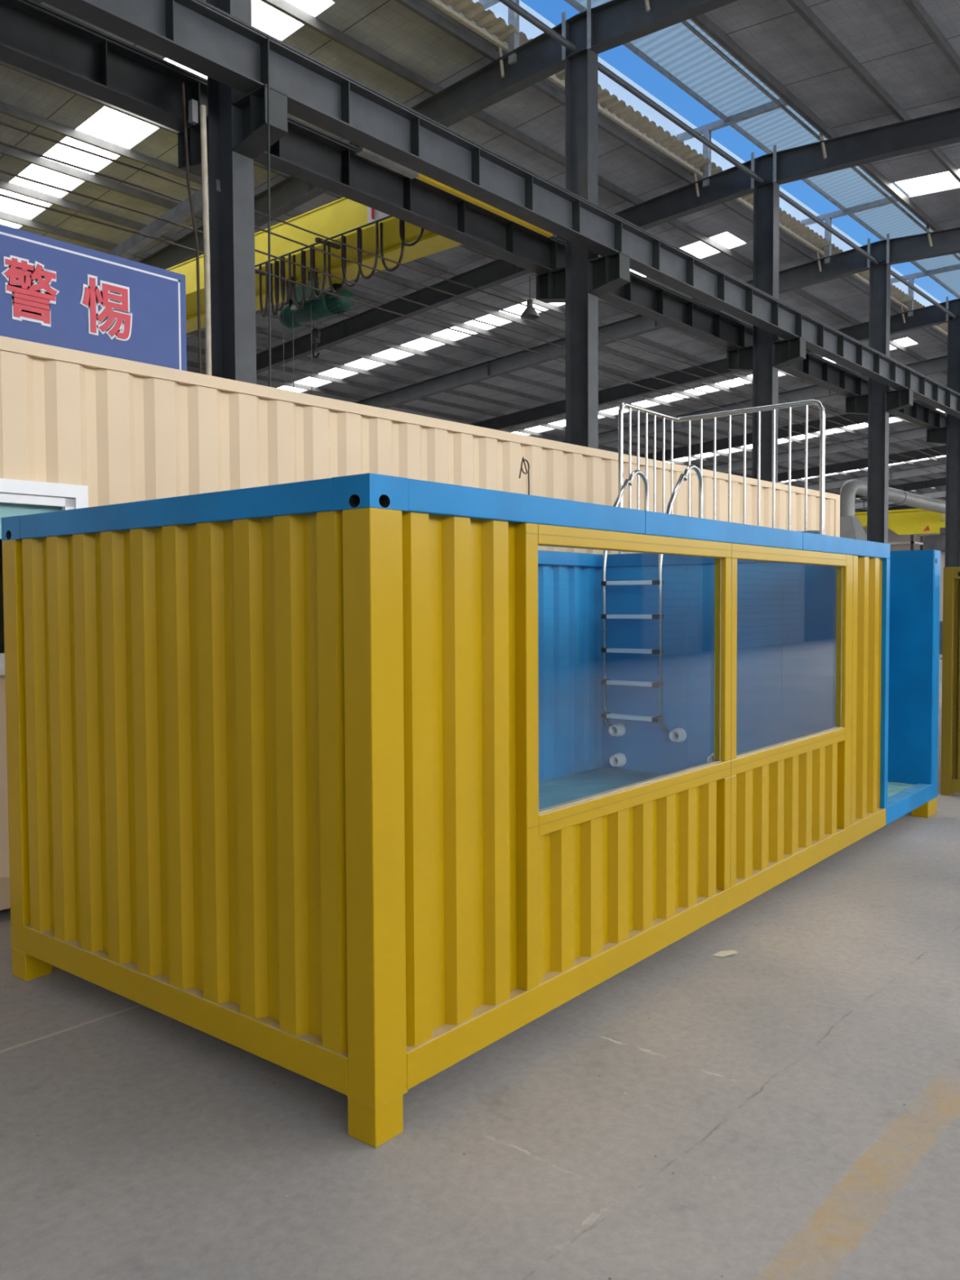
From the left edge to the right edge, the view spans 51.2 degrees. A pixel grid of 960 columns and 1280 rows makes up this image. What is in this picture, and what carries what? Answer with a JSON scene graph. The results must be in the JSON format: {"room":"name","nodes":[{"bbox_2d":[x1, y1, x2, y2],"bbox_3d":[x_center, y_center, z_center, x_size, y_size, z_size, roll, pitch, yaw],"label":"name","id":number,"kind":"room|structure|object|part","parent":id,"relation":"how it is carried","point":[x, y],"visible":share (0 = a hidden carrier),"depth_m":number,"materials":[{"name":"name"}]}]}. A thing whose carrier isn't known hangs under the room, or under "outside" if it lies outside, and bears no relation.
{"room":"factory workshop","nodes":[
{"label":"factory workshop","id":0,"kind":"room"},
{"bbox_2d":[0,223,186,370],"bbox_3d":[-4.837,-0.912,6.882,0.143,4.664,6.410,2,3,41],"label":"warning sign","id":1,"kind":"object","parent":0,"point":[55,292],"visible":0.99,"depth_m":8.47,"materials":[{"name":"blue metal"}]},
{"bbox_2d":[181,82,201,373],"bbox_3d":[-2.674,-1.937,9.440,0.171,6.501,0.063,0,2,18],"label":"cable","id":2,"kind":"object","parent":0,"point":[182,83],"visible":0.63,"depth_m":9.37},
{"bbox_2d":[0,0,947,511],"bbox_3d":[9.600,-9.362,43.056,22.500,1.760,101.991,2,3,41],"label":"ceiling","id":3,"kind":"structure","parent":0,"point":[408,51],"depth_m":22.67,"materials":[{"name":"metal"}]},
{"bbox_2d":[0,0,333,228],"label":"skylight","id":4,"kind":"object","parent":3,"relation":"attached to","point":[108,124],"depth_m":17.42,"materials":[{"name":"grey plastic"}]},
{"bbox_2d":[276,231,744,391],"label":"skylight","id":5,"kind":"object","parent":3,"relation":"attached to","point":[699,249],"depth_m":29.23,"materials":[{"name":"grey plastic"}]},
{"bbox_2d":[520,276,539,319],"bbox_3d":[1.240,-8.532,24.895,0.480,1.000,0.480,2,3,41],"label":"lamp","id":6,"kind":"object","parent":3,"relation":"hanging from","point":[530,313],"visible":0.8,"depth_m":24.84,"materials":[{"name":"metal"}]},
{"bbox_3d":[1.242,-8.162,24.908,0.480,0.260,0.480,2,3,41],"label":"lamp shade","id":7,"kind":"part","parent":6,"relation":"part of","materials":[{"name":"grey metal"}]},
{"bbox_3d":[1.239,-8.752,24.886,0.023,0.560,0.023,2,3,41],"label":"hanger rod","id":8,"kind":"part","parent":6,"relation":"part of","materials":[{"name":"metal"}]},
{"bbox_2d":[426,0,947,336],"bbox_3d":[18.205,-9.955,35.518,0.350,0.155,101.991,2,3,41],"label":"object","id":9,"kind":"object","parent":3,"relation":"attached to","point":[475,12],"depth_m":18.10,"materials":[{"name":"metal"}]},
{"bbox_2d":[512,337,916,435],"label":"window","id":10,"kind":"structure","parent":3,"relation":"attached to","point":[904,341],"depth_m":38.26,"materials":[{"name":"grey"}]},
{"bbox_2d":[665,408,943,462],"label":"window","id":11,"kind":"structure","parent":3,"relation":"attached to","point":[893,419],"depth_m":47.93,"materials":[{"name":"grey glass"}]},
{"bbox_2d":[782,455,946,482],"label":"window","id":12,"kind":"structure","parent":3,"relation":"attached to","point":[941,455],"depth_m":58.64,"materials":[{"name":"grey"}]},
{"bbox_2d":[0,653,959,1279],"bbox_3d":[17.109,0.349,36.902,42.300,0.300,101.991,2,3,41],"label":"floor","id":13,"kind":"structure","parent":0,"point":[786,1105],"depth_m":3.14,"materials":[{"name":"concrete"}]},
{"bbox_2d":[106,0,288,384],"bbox_3d":[-3.398,-3.509,10.812,3.947,9.550,0.400,2,3,41],"label":"steel column","id":14,"kind":"structure","parent":13,"relation":"on","point":[237,122],"depth_m":9.97,"materials":[{"name":"grey metal"}]},
{"bbox_2d":[200,104,211,375],"bbox_3d":[-2.573,-3.337,9.420,0.055,3.300,0.075,2,3,41],"label":"conduit pipe","id":15,"kind":"object","parent":14,"relation":"attached to","point":[202,108],"visible":0.71,"depth_m":9.39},
{"bbox_2d":[188,98,198,124],"bbox_3d":[-2.662,-4.903,9.300,0.060,0.200,0.060,2,3,41],"label":"switch box","id":16,"kind":"object","parent":15,"relation":"attached to","point":[193,104],"visible":1,"depth_m":9.28,"materials":[{"name":"grey metal"}]},
{"bbox_2d":[266,36,271,386],"bbox_3d":[-1.957,-2.139,9.403,0.022,6.900,0.052,2,3,41],"label":"hanging cord","id":17,"kind":"object","parent":14,"relation":"hanging from","point":[268,37],"visible":0.57,"depth_m":9.33,"materials":[{"name":"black metal"}]},
{"bbox_2d":[0,121,946,455],"bbox_3d":[6.604,-5.332,21.938,0.021,0.068,44.000,2,3,41],"label":"overhead wire","id":18,"kind":"object","parent":14,"relation":"attached to","point":[1,122],"visible":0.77,"depth_m":12.60,"materials":[{"name":"black metal"}]},
{"bbox_2d":[0,193,946,477],"bbox_3d":[6.607,-4.672,21.962,0.021,0.068,44.000,2,3,41],"label":"overhead wire","id":19,"kind":"object","parent":14,"relation":"attached to","point":[1,194],"visible":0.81,"depth_m":12.55,"materials":[{"name":"black metal"}]},
{"bbox_2d":[0,141,946,461],"bbox_3d":[6.605,-5.152,21.945,0.021,0.068,44.000,2,3,41],"label":"overhead wire","id":20,"kind":"object","parent":14,"relation":"attached to","point":[1,142],"visible":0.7,"depth_m":12.68,"materials":[{"name":"black metal"}]},
{"bbox_2d":[0,169,946,470],"bbox_3d":[6.606,-4.892,21.954,0.021,0.068,44.000,2,3,41],"label":"overhead wire","id":21,"kind":"object","parent":14,"relation":"attached to","point":[1,171],"visible":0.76,"depth_m":12.63,"materials":[{"name":"black metal"}]},
{"bbox_2d":[0,0,946,429],"bbox_3d":[18.787,-6.542,35.152,0.260,0.565,99.991,2,3,41],"label":"beam","id":22,"kind":"structure","parent":14,"relation":"on","point":[38,39],"depth_m":11.75,"materials":[{"name":"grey metal"}]},
{"bbox_2d":[165,196,462,333],"bbox_3d":[-8.579,-5.947,21.156,23.080,1.590,2.600,2,3,41],"label":"crane","id":23,"kind":"object","parent":22,"relation":"on","point":[344,220],"visible":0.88,"depth_m":15.01,"materials":[{"name":"yellow paint"}]},
{"bbox_2d":[278,268,354,395],"bbox_3d":[-2.653,-4.291,16.011,1.620,2.980,0.580,2,3,41],"label":"electric hoist","id":24,"kind":"object","parent":23,"relation":"hanging from","point":[291,317],"visible":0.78,"depth_m":15.80,"materials":[{"name":"green paint"}]},
{"bbox_3d":[-2.179,-5.289,15.596,0.400,0.370,0.370,2,3,41],"label":"motor","id":25,"kind":"part","parent":24,"relation":"part of","materials":[{"name":"green paint"}]},
{"bbox_3d":[-2.201,-5.824,14.716,4.100,0.084,0.440,2,3,41],"label":"cable carrier rail","id":26,"kind":"part","parent":23,"relation":"part of","materials":[{"name":"yellow metal"}]},
{"bbox_3d":[-1.241,-6.240,14.130,1.000,0.460,0.010,2,3,41],"label":"name plate","id":27,"kind":"part","parent":23,"relation":"part of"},
{"bbox_2d":[40,0,959,418],"bbox_3d":[19.646,-6.519,34.403,0.260,0.565,99.991,2,3,41],"label":"beam","id":28,"kind":"structure","parent":14,"relation":"on","point":[198,36],"depth_m":11.38,"materials":[{"name":"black metal"}]},
{"bbox_2d":[355,146,418,178],"bbox_3d":[-0.894,-5.613,11.399,0.570,0.285,0.890,2,3,41],"label":"cable tray","id":29,"kind":"object","parent":28,"relation":"on","point":[364,153],"visible":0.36,"depth_m":11.51,"materials":[{"name":"metal"}]},
{"bbox_2d":[415,173,552,237],"bbox_3d":[0.284,-5.678,12.732,0.550,0.265,2.650,2,3,41],"label":"bar","id":30,"kind":"object","parent":28,"relation":"attached to","point":[425,179],"visible":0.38,"depth_m":12.78,"materials":[{"name":"metal"}]},
{"bbox_2d":[0,335,839,910],"bbox_3d":[-0.252,-0.218,9.457,2.480,3.040,12.190,2,3,42],"label":"container","id":31,"kind":"object","parent":13,"relation":"on","point":[79,429],"visible":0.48,"depth_m":6.20,"materials":[{"name":"beige metal"}]},
{"bbox_3d":[-2.519,0.163,5.137,0.040,0.040,1.140,2,3,42],"label":"window sill","id":32,"kind":"part","parent":31,"relation":"part of","materials":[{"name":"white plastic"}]},
{"bbox_3d":[0.624,1.185,8.724,0.060,0.160,12.190,2,3,42],"label":"rail","id":33,"kind":"part","parent":31,"relation":"part of","materials":[{"name":"beige metal"}]},
{"bbox_2d":[0,502,62,538],"bbox_3d":[-2.594,-0.671,5.170,0.010,0.285,0.940,2,3,42],"label":"window pane","id":34,"kind":"object","parent":31,"relation":"in","point":[6,509],"depth_m":5.33,"materials":[{"name":"clear glass"}]},
{"bbox_3d":[0.609,-1.678,8.619,0.060,0.070,12.190,2,3,42],"label":"rail","id":35,"kind":"part","parent":31,"relation":"part of","materials":[{"name":"beige metal"}]},
{"bbox_3d":[4.641,-0.345,13.155,0.100,2.970,0.140,2,3,42],"label":"corner post","id":36,"kind":"part","parent":31,"relation":"part of","materials":[{"name":"beige metal"}]},
{"bbox_2d":[0,472,940,1147],"bbox_3d":[0.730,0.403,6.096,2.293,2.037,6.150,1,3,39],"label":"container","id":37,"kind":"object","parent":13,"relation":"on","point":[326,781],"visible":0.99,"depth_m":3.73,"materials":[{"name":"gold metal"}]},
{"bbox_3d":[-2.007,0.466,4.451,0.120,1.810,0.140,1,3,39],"label":"corner post","id":38,"kind":"part","parent":37,"relation":"part of","materials":[{"name":"gold metal"}]},
{"bbox_3d":[-1.183,-0.467,3.717,1.960,0.100,0.100,1,3,39],"label":"rail","id":39,"kind":"part","parent":37,"relation":"part of","materials":[{"name":"blue metal"}]},
{"bbox_3d":[-1.173,1.332,3.783,2.050,0.120,0.100,1,3,39],"label":"rail","id":40,"kind":"part","parent":37,"relation":"part of","materials":[{"name":"gold metal"}]},
{"bbox_3d":[-0.323,0.508,3.083,0.120,1.810,0.140,1,3,39],"label":"corner post","id":41,"kind":"part","parent":37,"relation":"part of","materials":[{"name":"gold metal"}]},
{"bbox_2d":[518,457,529,494],"bbox_3d":[0.327,-0.992,7.288,0.022,0.670,0.126,1,3,39],"label":"wire","id":42,"kind":"object","parent":37,"relation":"on","point":[523,460],"visible":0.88,"depth_m":7.29,"materials":[{"name":"black metal"}]},
{"bbox_3d":[-0.073,-0.587,6.816,0.100,0.100,5.983,1,3,39],"label":"rail","id":43,"kind":"part","parent":37,"relation":"part of","materials":[{"name":"blue metal"}]},
{"bbox_3d":[1.236,-0.525,4.955,0.100,0.100,4.745,1,3,39],"label":"rail","id":44,"kind":"part","parent":37,"relation":"part of","materials":[{"name":"blue metal"}]},
{"bbox_3d":[1.226,1.275,4.998,0.100,0.120,4.735,1,3,39],"label":"rail","id":45,"kind":"part","parent":37,"relation":"part of","materials":[{"name":"gold metal"}]},
{"bbox_2d":[600,464,703,734],"bbox_3d":[1.382,-0.341,8.044,0.538,2.124,0.739,1,3,39],"label":"pool ladder","id":46,"kind":"object","parent":37,"relation":"attached to","point":[660,651],"visible":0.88,"depth_m":7.82,"materials":[{"name":"silver metal"}]},
{"bbox_3d":[1.198,-0.346,8.214,0.038,2.124,0.707,1,3,39],"label":"handrail","id":47,"kind":"part","parent":46,"relation":"part of","materials":[{"name":"silver metal"}]},
{"bbox_3d":[1.586,-0.337,7.899,0.038,2.124,0.707,1,3,39],"label":"handrail","id":48,"kind":"part","parent":46,"relation":"part of","materials":[{"name":"silver metal"}]},
{"bbox_3d":[1.851,-0.620,7.446,2.090,0.100,0.100,1,3,39],"label":"rail","id":49,"kind":"part","parent":37,"relation":"part of","materials":[{"name":"gold metal"}]},
{"bbox_2d":[617,399,825,554],"bbox_3d":[1.986,-1.341,8.248,1.362,1.271,1.022,1,3,39],"label":"guard railing","id":50,"kind":"object","parent":37,"relation":"on","point":[822,411],"visible":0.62,"depth_m":8.50,"materials":[{"name":"silver metal"}]},
{"bbox_3d":[1.987,-0.887,8.277,1.336,0.032,0.996,1,3,39],"label":"rail","id":51,"kind":"part","parent":50,"relation":"part of","materials":[{"name":"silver metal"}]},
{"bbox_3d":[2.715,0.295,6.801,0.100,1.690,0.070,1,3,39],"label":"corner post","id":52,"kind":"part","parent":37,"relation":"part of","materials":[{"name":"blue metal"}]},
{"bbox_3d":[3.083,1.181,7.281,0.100,0.120,1.153,1,3,39],"label":"rail","id":53,"kind":"part","parent":37,"relation":"part of","materials":[{"name":"blue metal"}]},
{"bbox_3d":[2.606,0.194,8.309,2.166,1.802,0.014,1,3,39],"label":"panel","id":54,"kind":"part","parent":37,"relation":"part of","materials":[{"name":"blue paint"}]},
{"bbox_3d":[3.460,0.267,7.733,0.120,1.910,0.158,1,3,39],"label":"corner post","id":55,"kind":"part","parent":37,"relation":"part of","materials":[{"name":"blue metal"}]},
{"bbox_2d":[535,44,630,448],"bbox_3d":[1.476,-3.671,14.519,1.480,9.550,0.400,2,3,41],"label":"steel column","id":56,"kind":"structure","parent":13,"relation":"on","point":[585,277],"depth_m":14.43,"materials":[{"name":"grey metal"}]},
{"bbox_2d":[138,0,737,269],"bbox_3d":[-0.696,-7.948,16.224,42.100,2.258,0.240,2,3,41],"label":"rafter","id":57,"kind":"object","parent":56,"relation":"on","point":[612,24],"visible":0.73,"depth_m":14.99,"materials":[{"name":"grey metal"}]},
{"bbox_2d":[479,0,519,65],"bbox_3d":[1.470,-9.282,14.291,3.850,1.180,0.120,2,3,41],"label":"frame","id":58,"kind":"object","parent":57,"relation":"attached to","point":[513,17],"visible":0.77,"depth_m":15.10,"materials":[{"name":"metal"}]},
{"bbox_3d":[1.467,-9.812,14.272,3.850,0.120,0.100,2,3,41],"label":"arm","id":59,"kind":"part","parent":58,"relation":"part of","materials":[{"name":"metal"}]},
{"bbox_3d":[0.509,-9.268,15.130,0.120,1.100,0.120,2,3,41],"label":"post","id":60,"kind":"part","parent":58,"relation":"part of","materials":[{"name":"metal"}]},
{"bbox_3d":[1.204,-8.679,14.386,0.060,0.670,0.015,2,3,41],"label":"splice plate","id":61,"kind":"part","parent":57,"relation":"part of","materials":[{"name":"metal"}]},
{"bbox_3d":[1.535,-8.670,14.097,0.060,0.670,0.015,2,3,41],"label":"splice plate","id":62,"kind":"part","parent":57,"relation":"part of","materials":[{"name":"metal"}]},
{"bbox_2d":[597,61,764,183],"bbox_3d":[3.359,-8.505,16.559,0.087,0.087,5.850,2,3,41],"label":"pipe","id":63,"kind":"object","parent":57,"relation":"attached to","point":[601,68],"visible":1,"depth_m":16.32,"materials":[{"name":"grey metal"}]},
{"bbox_2d":[712,950,737,956],"bbox_3d":[1.142,1.462,4.688,0.125,0.017,0.071,-1,2,-9],"label":"paper scrap","id":64,"kind":"object","parent":13,"relation":"on","point":[722,953],"visible":1,"depth_m":4.67,"materials":[{"name":"beige paper"}]},
{"bbox_2d":[726,179,806,483],"bbox_3d":[5.420,-3.859,19.037,1.480,9.550,0.400,2,3,41],"label":"steel column","id":65,"kind":"structure","parent":13,"relation":"on","point":[767,354],"depth_m":18.96,"materials":[{"name":"grey metal"}]},
{"bbox_2d":[204,107,959,374],"bbox_3d":[3.248,-8.135,20.742,42.100,2.258,0.240,2,3,41],"label":"rafter","id":66,"kind":"object","parent":65,"relation":"on","point":[942,128],"visible":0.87,"depth_m":19.51,"materials":[{"name":"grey metal"}]},
{"bbox_2d":[676,97,787,186],"bbox_3d":[5.414,-9.469,18.809,3.850,1.180,0.120,2,3,41],"label":"frame","id":67,"kind":"object","parent":66,"relation":"attached to","point":[705,130],"visible":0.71,"depth_m":19.47,"materials":[{"name":"metal"}]},
{"bbox_3d":[4.454,-9.455,19.648,0.120,1.100,0.120,2,3,41],"label":"post","id":68,"kind":"part","parent":67,"relation":"part of","materials":[{"name":"metal"}]},
{"bbox_3d":[5.412,-9.999,18.789,3.850,0.120,0.100,2,3,41],"label":"arm","id":69,"kind":"part","parent":67,"relation":"part of","materials":[{"name":"metal"}]},
{"bbox_3d":[5.148,-8.866,18.904,0.060,0.670,0.015,2,3,41],"label":"splice plate","id":70,"kind":"part","parent":66,"relation":"part of","materials":[{"name":"metal"}]},
{"bbox_3d":[5.479,-8.857,18.615,0.060,0.670,0.015,2,3,41],"label":"splice plate","id":71,"kind":"part","parent":66,"relation":"part of","materials":[{"name":"metal"}]},
{"bbox_2d":[779,191,878,264],"bbox_3d":[7.303,-8.692,21.077,0.087,0.087,5.850,2,3,41],"label":"pipe","id":72,"kind":"object","parent":66,"relation":"attached to","point":[782,195],"visible":1,"depth_m":21.00,"materials":[{"name":"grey metal"}]},
{"bbox_2d":[844,261,913,543],"bbox_3d":[9.364,-4.046,23.554,1.480,9.550,0.400,2,3,41],"label":"steel column","id":73,"kind":"structure","parent":13,"relation":"on","point":[880,402],"depth_m":23.49,"materials":[{"name":"grey metal"}]},
{"bbox_2d":[354,226,959,408],"bbox_3d":[7.192,-8.322,25.259,42.100,2.258,0.240,2,3,41],"label":"rafter","id":74,"kind":"object","parent":73,"relation":"on","point":[927,245],"visible":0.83,"depth_m":26.48,"materials":[{"name":"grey metal"}]},
{"bbox_2d":[801,192,906,263],"bbox_3d":[9.358,-9.656,23.326,3.850,1.180,0.120,2,3,41],"label":"frame","id":75,"kind":"object","parent":74,"relation":"attached to","point":[827,218],"visible":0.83,"depth_m":24.01,"materials":[{"name":"metal"}]},
{"bbox_3d":[8.398,-9.643,24.166,0.120,1.100,0.120,2,3,41],"label":"post","id":76,"kind":"part","parent":75,"relation":"part of","materials":[{"name":"metal"}]},
{"bbox_3d":[9.356,-10.186,23.307,3.850,0.120,0.100,2,3,41],"label":"arm","id":77,"kind":"part","parent":75,"relation":"part of","materials":[{"name":"metal"}]},
{"bbox_3d":[9.092,-9.053,23.422,0.060,0.670,0.015,2,3,41],"label":"splice plate","id":78,"kind":"part","parent":74,"relation":"part of","materials":[{"name":"metal"}]},
{"bbox_3d":[9.423,-9.044,23.132,0.060,0.670,0.015,2,3,41],"label":"splice plate","id":79,"kind":"part","parent":74,"relation":"part of","materials":[{"name":"metal"}]},
{"bbox_2d":[890,269,955,318],"bbox_3d":[11.247,-8.879,25.595,0.087,0.087,5.850,2,3,41],"label":"pipe","id":80,"kind":"object","parent":74,"relation":"attached to","point":[893,273],"visible":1,"depth_m":25.60,"materials":[{"name":"grey metal"}]},
{"bbox_2d":[840,479,945,540],"bbox_3d":[15.012,-2.308,33.726,1.112,5.267,13.482,2,3,44],"label":"air duct","id":81,"kind":"object","parent":13,"relation":"on","point":[851,526],"visible":0.58,"depth_m":29.20,"materials":[{"name":"grey metal"}]},
{"bbox_2d":[840,515,866,540],"bbox_3d":[10.698,-3.186,29.211,1.000,0.800,1.000,2,3,41],"label":"extraction hood","id":82,"kind":"object","parent":81,"relation":"attached to","point":[851,526],"depth_m":28.88,"materials":[{"name":"grey metal"}]},
{"bbox_2d":[854,508,945,534],"bbox_3d":[15.834,-2.440,39.234,4.800,5.164,2.600,2,3,41],"label":"gantry crane","id":83,"kind":"object","parent":13,"relation":"on","point":[912,521],"visible":0.22,"depth_m":38.05,"materials":[{"name":"yellow paint"}]},
{"bbox_3d":[16.484,-4.232,38.021,2.300,0.420,0.140,2,3,41],"label":"plate","id":84,"kind":"part","parent":83,"relation":"part of","materials":[{"name":"yellow paint"}]},
{"bbox_2d":[888,534,923,550],"bbox_3d":[14.338,-1.677,35.259,2.100,3.900,1.100,2,3,41],"label":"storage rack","id":85,"kind":"object","parent":13,"relation":"on","point":[912,543],"visible":0.13,"depth_m":34.46,"materials":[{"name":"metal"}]},
{"bbox_2d":[888,541,923,546],"bbox_3d":[14.329,-3.361,35.197,2.100,0.070,1.100,2,3,41],"label":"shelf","id":86,"kind":"object","parent":85,"relation":"attached to","point":[909,543],"depth_m":34.49,"materials":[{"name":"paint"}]},
{"bbox_2d":[923,527,945,653],"bbox_3d":[14.871,-1.526,31.081,1.900,3.900,1.200,2,3,41],"label":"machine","id":87,"kind":"object","parent":13,"relation":"on","point":[935,542],"visible":0.21,"depth_m":31.15,"materials":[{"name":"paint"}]},
{"bbox_2d":[926,315,959,658],"bbox_3d":[13.308,-4.233,28.072,1.480,9.550,0.400,2,3,41],"label":"steel column","id":88,"kind":"structure","parent":13,"relation":"on","point":[949,435],"depth_m":28.06,"materials":[{"name":"grey metal"}]},
{"bbox_2d":[469,296,959,430],"bbox_3d":[11.136,-8.510,29.777,42.100,2.258,0.240,2,3,41],"label":"rafter","id":89,"kind":"object","parent":88,"relation":"on","point":[931,315],"visible":0.61,"depth_m":33.55,"materials":[{"name":"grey metal"}]},
{"bbox_2d":[890,263,959,316],"bbox_3d":[13.302,-9.844,27.844,3.850,1.180,0.120,2,3,41],"label":"frame","id":90,"kind":"object","parent":89,"relation":"attached to","point":[910,277],"visible":0.74,"depth_m":28.59,"materials":[{"name":"metal"}]},
{"bbox_3d":[12.342,-9.830,28.683,0.120,1.100,0.120,2,3,41],"label":"post","id":91,"kind":"part","parent":90,"relation":"part of","materials":[{"name":"metal"}]},
{"bbox_3d":[13.300,-10.373,27.825,3.850,0.120,0.100,2,3,41],"label":"arm","id":92,"kind":"part","parent":90,"relation":"part of","materials":[{"name":"metal"}]},
{"bbox_3d":[13.036,-9.240,27.939,0.060,0.670,0.015,2,3,41],"label":"splice plate","id":93,"kind":"part","parent":89,"relation":"part of","materials":[{"name":"metal"}]},
{"bbox_2d":[940,567,959,795],"bbox_3d":[6.282,0.267,10.443,1.200,1.930,6.041,1,3,39],"label":"container","id":94,"kind":"object","parent":13,"relation":"on","point":[950,721],"visible":1,"depth_m":8.45,"materials":[{"name":"yellow metal"}]},
{"bbox_3d":[4.398,1.241,8.186,1.000,0.110,0.100,1,3,39],"label":"rail","id":95,"kind":"part","parent":94,"relation":"part of","materials":[{"name":"yellow metal"}]},
{"bbox_3d":[4.389,-0.553,8.119,1.000,0.100,0.100,1,3,39],"label":"rail","id":96,"kind":"part","parent":94,"relation":"part of","materials":[{"name":"yellow metal"}]},
{"bbox_3d":[17.252,-4.421,32.590,1.480,9.550,0.400,2,3,41],"label":"steel column","id":97,"kind":"structure","parent":13,"relation":"on","visible":0},
{"bbox_2d":[560,355,947,445],"bbox_3d":[15.081,-8.697,34.295,42.100,2.258,0.240,2,3,41],"label":"rafter","id":98,"kind":"object","parent":97,"relation":"on","point":[936,365],"visible":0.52,"depth_m":38.57,"materials":[{"name":"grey metal"}]},
{"bbox_3d":[21.196,-4.608,37.107,1.480,9.550,0.400,2,3,41],"label":"steel column","id":99,"kind":"structure","parent":13,"relation":"on","visible":0},
{"bbox_2d":[635,400,937,461],"bbox_3d":[19.025,-8.884,38.812,42.100,2.258,0.240,2,3,41],"label":"rafter","id":100,"kind":"object","parent":99,"relation":"on","point":[736,441],"visible":0.36,"depth_m":44.81,"materials":[{"name":"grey metal"}]},
{"bbox_3d":[25.140,-4.795,41.625,1.480,9.550,0.400,2,3,41],"label":"steel column","id":101,"kind":"structure","parent":13,"relation":"on","visible":0},
{"bbox_2d":[698,426,927,472],"bbox_3d":[22.969,-9.071,43.330,42.100,2.258,0.240,2,3,41],"label":"rafter","id":102,"kind":"object","parent":101,"relation":"on","point":[917,433],"visible":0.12,"depth_m":48.56,"materials":[{"name":"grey metal"}]},
{"bbox_3d":[29.084,-4.982,46.142,1.480,9.550,0.400,2,3,41],"label":"steel column","id":103,"kind":"structure","parent":13,"relation":"on","visible":0},
{"bbox_2d":[751,444,946,482],"bbox_3d":[26.913,-9.259,47.848,42.100,2.258,0.240,2,3,41],"label":"rafter","id":104,"kind":"object","parent":103,"relation":"on","point":[863,463],"visible":0.47,"depth_m":53.74,"materials":[{"name":"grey metal"}]},
{"bbox_3d":[33.028,-5.170,50.660,1.480,9.550,0.400,2,3,41],"label":"steel column","id":105,"kind":"structure","parent":13,"relation":"on","visible":0},
{"bbox_2d":[797,462,946,490],"bbox_3d":[30.857,-9.446,52.365,42.100,2.258,0.240,2,3,41],"label":"rafter","id":106,"kind":"object","parent":105,"relation":"on","point":[913,472],"visible":0.38,"depth_m":58.13,"materials":[{"name":"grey metal"}]},
{"bbox_3d":[36.972,-5.357,55.178,1.480,9.550,0.400,2,3,41],"label":"steel column","id":107,"kind":"structure","parent":13,"relation":"on","visible":0},
{"bbox_2d":[836,477,946,498],"bbox_3d":[34.801,-9.633,56.883,42.100,2.258,0.240,2,3,41],"label":"rafter","id":108,"kind":"object","parent":107,"relation":"on","point":[938,482],"visible":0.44,"depth_m":63.09,"materials":[{"name":"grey metal"}]},
{"bbox_3d":[40.917,-5.544,59.695,1.480,9.550,0.400,2,3,41],"label":"steel column","id":109,"kind":"structure","parent":13,"relation":"on","visible":0},
{"bbox_2d":[854,489,946,509],"bbox_3d":[38.745,-9.820,61.401,42.100,2.258,0.240,2,3,41],"label":"rafter","id":110,"kind":"object","parent":109,"relation":"on","point":[937,494],"visible":0.36,"depth_m":68.53,"materials":[{"name":"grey metal"}]},
{"bbox_3d":[44.861,-5.731,64.213,1.480,9.550,0.400,2,3,41],"label":"steel column","id":111,"kind":"structure","parent":13,"relation":"on","visible":0},
{"bbox_2d":[854,499,945,512],"bbox_3d":[42.689,-10.008,65.918,42.100,2.258,0.240,2,3,41],"label":"rafter","id":112,"kind":"object","parent":111,"relation":"on","point":[902,507],"visible":0.21,"depth_m":75.56,"materials":[{"name":"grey metal"}]},
{"bbox_2d":[564,0,959,298],"bbox_3d":[19.976,-10.719,33.941,3.740,0.210,101.991,2,3,41],"label":"skylight","id":113,"kind":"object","parent":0,"point":[675,51],"depth_m":19.31,"materials":[{"name":"glass"}]},
{"bbox_2d":[691,0,959,231],"bbox_3d":[26.517,-9.108,28.297,17.200,1.404,101.991,2,3,41],"label":"ceiling","id":114,"kind":"structure","parent":0,"point":[847,67],"depth_m":15.67,"materials":[{"name":"metal"}]},
{"bbox_2d":[680,17,959,260],"bbox_3d":[19.938,-9.918,34.007,0.250,0.180,101.991,2,3,41],"label":"trim","id":115,"kind":"structure","parent":114,"relation":"attached to","point":[685,23],"depth_m":17.11,"materials":[{"name":"metal"}]},
{"bbox_2d":[895,168,959,195],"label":"window","id":116,"kind":"structure","parent":114,"relation":"attached to","point":[942,180],"depth_m":20.46,"materials":[{"name":"grey"}]},
{"bbox_2d":[862,527,866,536],"bbox_3d":[1.053,-4.732,50.709,0.250,9.000,101.991,2,3,41],"label":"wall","id":117,"kind":"structure","parent":0,"point":[864,528],"depth_m":88.06,"materials":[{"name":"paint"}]},
{"bbox_2d":[888,528,937,551],"bbox_3d":[50.686,-6.493,75.199,42.300,10.200,0.250,2,3,41],"label":"wall","id":118,"kind":"structure","parent":0,"point":[893,536],"depth_m":87.14,"materials":[{"name":"paint"}]},
{"bbox_3d":[-4.640,-7.761,11.707,42.100,2.258,0.240,2,3,41],"label":"rafter","id":119,"kind":"object","parent":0,"visible":0},
{"bbox_2d":[498,0,576,52],"bbox_3d":[-0.585,-8.318,12.042,0.087,0.087,5.850,2,3,41],"label":"pipe","id":120,"kind":"object","parent":119,"relation":"attached to","point":[511,4],"visible":1,"depth_m":13.60,"materials":[{"name":"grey metal"}]},
{"bbox_3d":[-2.474,-9.095,9.774,3.850,1.180,0.120,2,3,41],"label":"frame","id":121,"kind":"object","parent":119,"relation":"attached to","visible":0},
{"bbox_2d":[448,0,941,306],"bbox_3d":[17.746,-10.609,35.892,0.060,1.170,101.991,2,3,41],"label":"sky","id":122,"kind":"structure","parent":121,"relation":"attached to","point":[499,9],"depth_m":19.76,"materials":[{"name":"blue"}]}
]}

